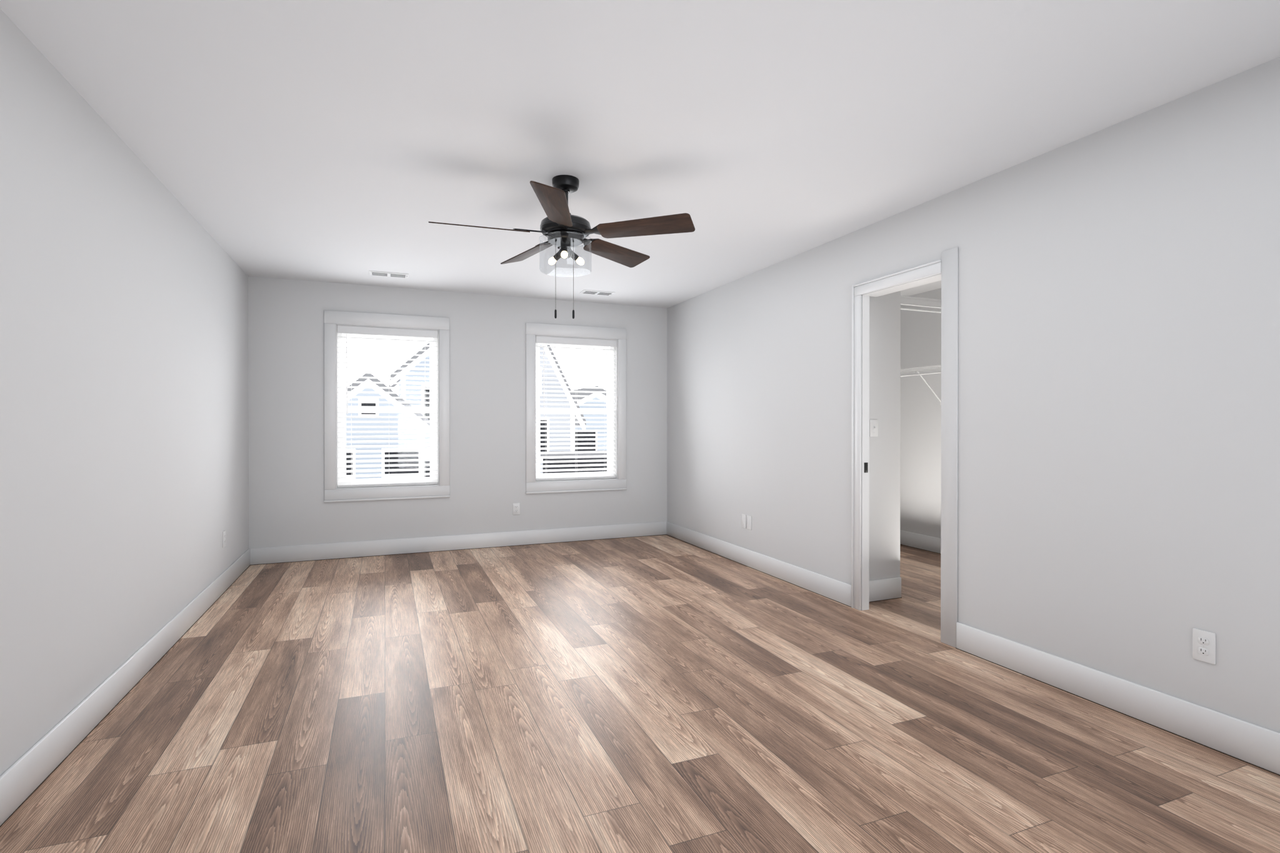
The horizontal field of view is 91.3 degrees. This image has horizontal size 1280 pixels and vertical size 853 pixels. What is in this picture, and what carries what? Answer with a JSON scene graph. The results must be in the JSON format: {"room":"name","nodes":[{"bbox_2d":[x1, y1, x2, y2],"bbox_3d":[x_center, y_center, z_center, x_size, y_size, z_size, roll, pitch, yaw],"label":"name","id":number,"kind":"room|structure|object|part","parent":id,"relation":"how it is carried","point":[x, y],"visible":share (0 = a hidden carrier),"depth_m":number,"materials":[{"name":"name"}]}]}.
{"room":"empty bedroom","nodes":[
{"label":"empty bedroom","id":0,"kind":"room"},
{"bbox_2d":[0,8,248,776],"bbox_3d":[-2.106,-0.037,2.174,0.120,2.440,6.656,0,0,-22],"label":"wall","id":1,"kind":"structure","parent":0,"point":[124,391],"depth_m":2.50,"materials":[{"name":"white paint"}]},
{"bbox_2d":[0,548,252,827],"bbox_3d":[-2.066,1.112,2.259,0.016,0.140,6.538,0,0,-22],"label":"baseboard","id":2,"kind":"structure","parent":1,"relation":"attached to","point":[28,773],"depth_m":2.47,"materials":[{"name":"white wood"}]},
{"bbox_2d":[222,530,225,548],"bbox_3d":[-2.970,0.804,4.467,0.008,0.115,0.070,0,0,-22],"label":"outlet","id":3,"kind":"object","parent":1,"relation":"attached to","point":[224,539],"visible":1,"depth_m":4.45,"materials":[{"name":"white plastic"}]},
{"bbox_2d":[248,276,666,548],"bbox_3d":[-0.655,-0.054,6.456,6.040,2.440,0.180,0,0,-22],"label":"wall","id":4,"kind":"structure","parent":0,"point":[288,506],"depth_m":5.92,"materials":[{"name":"white paint"}]},
{"bbox_2d":[323,310,449,502],"bbox_3d":[-2.310,-0.178,5.752,1.064,1.687,0.174,0,0,-22],"label":"window","id":5,"kind":"structure","parent":4,"relation":"in","point":[333,492],"depth_m":5.69,"materials":[{"name":"white"}]},
{"bbox_2d":[336,325,438,487],"bbox_3d":[-2.297,-0.178,5.721,0.852,1.439,0.078,0,0,-22],"label":"window blind","id":6,"kind":"object","parent":5,"relation":"attached to","point":[370,330],"visible":0.96,"depth_m":5.71,"materials":[{"name":"white plastic"}]},
{"bbox_3d":[-2.330,-0.176,5.803,0.856,1.446,0.065,0,0,-22],"label":"window sash","id":7,"kind":"part","parent":5,"relation":"part of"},
{"bbox_2d":[252,521,664,564],"bbox_3d":[-1.490,1.098,6.016,3.859,0.140,0.016,0,0,-22],"label":"baseboard","id":8,"kind":"structure","parent":4,"relation":"attached to","point":[291,554],"depth_m":5.87,"materials":[{"name":"white wood"}]},
{"bbox_2d":[512,503,519,514],"bbox_3d":[-1.213,0.807,6.131,0.070,0.115,0.008,0,0,-22],"label":"outlet","id":9,"kind":"object","parent":4,"relation":"attached to","point":[515,509],"visible":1,"depth_m":6.13,"materials":[{"name":"white plastic"}]},
{"bbox_2d":[525,322,626,494],"bbox_3d":[-0.661,-0.180,6.424,1.064,1.687,0.174,0,0,-22],"label":"window","id":10,"kind":"structure","parent":4,"relation":"in","point":[533,330],"depth_m":6.40,"materials":[{"name":"white"}]},
{"bbox_3d":[-0.682,-0.179,6.475,0.856,1.446,0.065,0,0,-22],"label":"window sash","id":11,"kind":"part","parent":10,"relation":"part of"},
{"bbox_2d":[535,336,616,480],"bbox_3d":[-0.648,-0.181,6.393,0.852,1.439,0.078,0,0,-22],"label":"window blind","id":12,"kind":"object","parent":10,"relation":"attached to","point":[573,341],"visible":0.88,"depth_m":6.39,"materials":[{"name":"white plastic"}]},
{"bbox_2d":[0,535,1279,852],"bbox_3d":[0.602,1.228,3.380,6.040,0.100,6.836,0,0,-22],"label":"floor","id":13,"kind":"structure","parent":0,"point":[654,694],"depth_m":2.40,"materials":[{"name":"brown wood"}]},
{"bbox_2d":[0,0,1279,308],"bbox_3d":[0.602,-1.312,3.370,6.040,0.100,6.836,0,0,-22],"label":"ceiling","id":14,"kind":"structure","parent":0,"point":[341,140],"depth_m":2.48,"materials":[{"name":"white paint"}]},
{"bbox_2d":[368,270,408,278],"bbox_3d":[-2.091,-1.262,5.206,0.305,0.014,0.155,0,0,-22],"label":"ceiling vent","id":15,"kind":"object","parent":14,"relation":"in","point":[388,274],"visible":1,"depth_m":5.19,"materials":[{"name":"white metal"}]},
{"bbox_2d":[428,175,694,318],"bbox_3d":[-0.418,-0.904,3.196,1.261,0.715,1.295,0,0,-22],"label":"fan","id":16,"kind":"object","parent":14,"relation":"hanging from","point":[563,228],"visible":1,"depth_m":3.12,"materials":[{"name":"brown wood"}]},
{"bbox_3d":[-0.784,-0.979,3.067,0.480,0.006,0.150,0,17,-18],"label":"blade","id":17,"kind":"part","parent":16,"relation":"part of","materials":[{"name":"brown wood"}]},
{"bbox_3d":[-0.631,-0.981,3.543,0.150,0.006,0.480,-21,12,-34],"label":"blade","id":18,"kind":"part","parent":16,"relation":"part of","materials":[{"name":"brown wood"}]},
{"label":"blade","id":19,"kind":"part","parent":16,"relation":"part of","materials":[{"name":"brown wood"}]},
{"bbox_3d":[-0.382,-0.904,3.204,0.269,0.715,0.277,0,0,-22],"label":"motor","id":20,"kind":"part","parent":16,"relation":"part of","materials":[{"name":"black metal"}]},
{"bbox_3d":[-0.132,-0.981,3.544,0.150,0.006,0.480,-21,-12,34],"label":"blade","id":21,"kind":"part","parent":16,"relation":"part of","materials":[{"name":"brown wood"}]},
{"bbox_3d":[0.024,-0.979,3.070,0.480,0.006,0.150,0,-17,18],"label":"blade","id":22,"kind":"part","parent":16,"relation":"part of","materials":[{"name":"brown wood"}]},
{"bbox_2d":[580,289,614,295],"bbox_3d":[-0.405,-1.265,5.931,0.305,0.014,0.155,0,0,-22],"label":"ceiling vent","id":23,"kind":"object","parent":14,"relation":"in","point":[597,292],"visible":1,"depth_m":5.91,"materials":[{"name":"white metal"}]},
{"bbox_2d":[869,290,904,580],"bbox_3d":[1.584,-0.045,4.263,0.400,2.440,0.100,0,0,-22],"label":"wall","id":24,"kind":"structure","parent":0,"point":[886,316],"depth_m":4.25,"materials":[{"name":"white paint"}]},
{"bbox_2d":[869,419,878,436],"bbox_3d":[1.573,0.010,4.196,0.070,0.115,0.018,0,0,-22],"label":"light switch","id":25,"kind":"object","parent":24,"relation":"attached to","point":[873,427],"visible":1,"depth_m":4.20,"materials":[{"name":"white plastic"}]},
{"bbox_2d":[868,577,901,602],"bbox_3d":[1.605,1.105,4.215,0.402,0.140,0.016,0,0,-22],"label":"baseboard","id":26,"kind":"structure","parent":24,"relation":"attached to","point":[884,589],"depth_m":4.23,"materials":[{"name":"white wood"}]},
{"bbox_2d":[900,295,941,313],"bbox_3d":[2.399,-0.882,4.711,1.451,0.092,0.120,0,0,-22],"label":"closet shelf","id":27,"kind":"object","parent":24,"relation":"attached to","point":[921,302],"depth_m":4.50,"materials":[{"name":"white wood"}]},
{"bbox_2d":[904,288,941,538],"bbox_3d":[3.353,-0.046,4.464,0.120,2.440,6.536,0,0,-22],"label":"wall","id":28,"kind":"structure","parent":0,"point":[905,469],"depth_m":5.94,"materials":[{"name":"white paint"}]},
{"bbox_2d":[900,530,940,553],"bbox_3d":[3.166,1.103,4.751,0.016,0.140,4.202,0,0,-22],"label":"baseboard","id":29,"kind":"structure","parent":28,"relation":"attached to","point":[922,542],"depth_m":5.95,"materials":[{"name":"white wood"}]},
{"bbox_2d":[900,364,941,404],"bbox_3d":[3.020,-0.361,4.686,0.334,0.339,4.163,0,0,-22],"label":"closet shelf","id":30,"kind":"object","parent":28,"relation":"attached to","point":[917,369],"visible":0.21,"depth_m":5.65,"materials":[{"name":"silver metal"}]},
{"bbox_2d":[666,56,1279,733],"bbox_3d":[1.582,-0.043,3.742,0.120,2.440,6.536,0,0,-22],"label":"wall","id":31,"kind":"structure","parent":0,"point":[1119,407],"depth_m":2.73,"materials":[{"name":"white paint"}]},
{"bbox_2d":[741,513,746,528],"bbox_3d":[0.879,0.803,5.302,0.007,0.115,0.070,0,0,-22],"label":"outlet","id":32,"kind":"object","parent":31,"relation":"attached to","point":[743,520],"visible":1,"depth_m":5.29,"materials":[{"name":"white plastic"}]},
{"bbox_2d":[746,515,751,529],"bbox_3d":[0.911,0.803,5.223,0.007,0.115,0.070,0,0,-22],"label":"outlet","id":33,"kind":"object","parent":31,"relation":"attached to","point":[749,522],"visible":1,"depth_m":5.21,"materials":[{"name":"white plastic"}]},
{"bbox_2d":[665,521,851,607],"bbox_3d":[0.838,1.100,5.394,0.016,0.140,2.870,0,0,-22],"label":"baseboard","id":34,"kind":"structure","parent":31,"relation":"attached to","point":[836,590],"depth_m":4.93,"materials":[{"name":"white wood"}]},
{"bbox_2d":[851,246,958,647],"bbox_3d":[1.592,0.112,3.709,0.159,2.130,0.797,0,0,-22],"label":"door frame","id":35,"kind":"structure","parent":31,"relation":"attached to","point":[944,270],"depth_m":3.52,"materials":[{"name":"white wood"}]},
{"bbox_2d":[955,621,1279,775],"bbox_3d":[2.213,1.113,2.022,0.016,0.140,2.807,0,0,-22],"label":"baseboard","id":36,"kind":"structure","parent":31,"relation":"attached to","point":[1254,745],"depth_m":2.52,"materials":[{"name":"white wood"}]},
{"bbox_2d":[1192,628,1216,664],"bbox_3d":[2.094,0.816,2.321,0.008,0.115,0.070,0,0,-22],"label":"electrical outlet","id":37,"kind":"object","parent":31,"relation":"attached to","point":[1204,645],"visible":1,"depth_m":2.32,"materials":[{"name":"white plastic"}]},
{"label":"outside","id":38,"kind":"structure","parent":0,"visible":0},
{"bbox_2d":[346,335,606,395],"bbox_3d":[-21.365,-19.900,62.743,130.000,48.300,0.200,0,0,-22],"label":"sky","id":39,"kind":"structure","parent":38,"point":[419,347],"depth_m":61.85,"materials":[{"name":"white"}]},
{"bbox_2d":[540,450,606,473],"bbox_3d":[-1.004,1.596,22.152,5.000,1.420,1.900,0,0,-22],"label":"roof","id":40,"kind":"structure","parent":38,"point":[575,459],"depth_m":20.91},
{"bbox_3d":[-10.096,4.456,35.195,130.000,0.200,59.500,0,0,-22],"label":"ground","id":41,"kind":"structure","parent":38,"visible":0},
{"bbox_2d":[346,371,429,479],"bbox_3d":[-10.536,1.267,24.474,4.300,6.260,7.700,0,0,-22],"label":"house","id":42,"kind":"structure","parent":41,"relation":"on","point":[376,404],"depth_m":21.32,"materials":[{"name":"white"}]},
{"bbox_2d":[389,342,429,476],"bbox_3d":[-8.193,-0.097,28.124,5.700,8.960,8.700,0,0,-22],"label":"house","id":43,"kind":"structure","parent":41,"relation":"on","point":[415,376],"depth_m":23.67,"materials":[{"name":"white"}]},
{"bbox_2d":[540,344,586,473],"bbox_3d":[-5.732,-0.047,28.048,4.200,8.860,8.700,0,0,-22],"label":"house","id":44,"kind":"structure","parent":41,"relation":"on","point":[552,375],"depth_m":24.65,"materials":[{"name":"white"}]},
{"bbox_2d":[571,385,606,451],"bbox_3d":[-3.477,1.292,31.132,7.700,6.160,8.700,0,0,-22],"label":"house","id":45,"kind":"structure","parent":41,"relation":"on","point":[585,398],"depth_m":27.32,"materials":[{"name":"white"}]}
]}

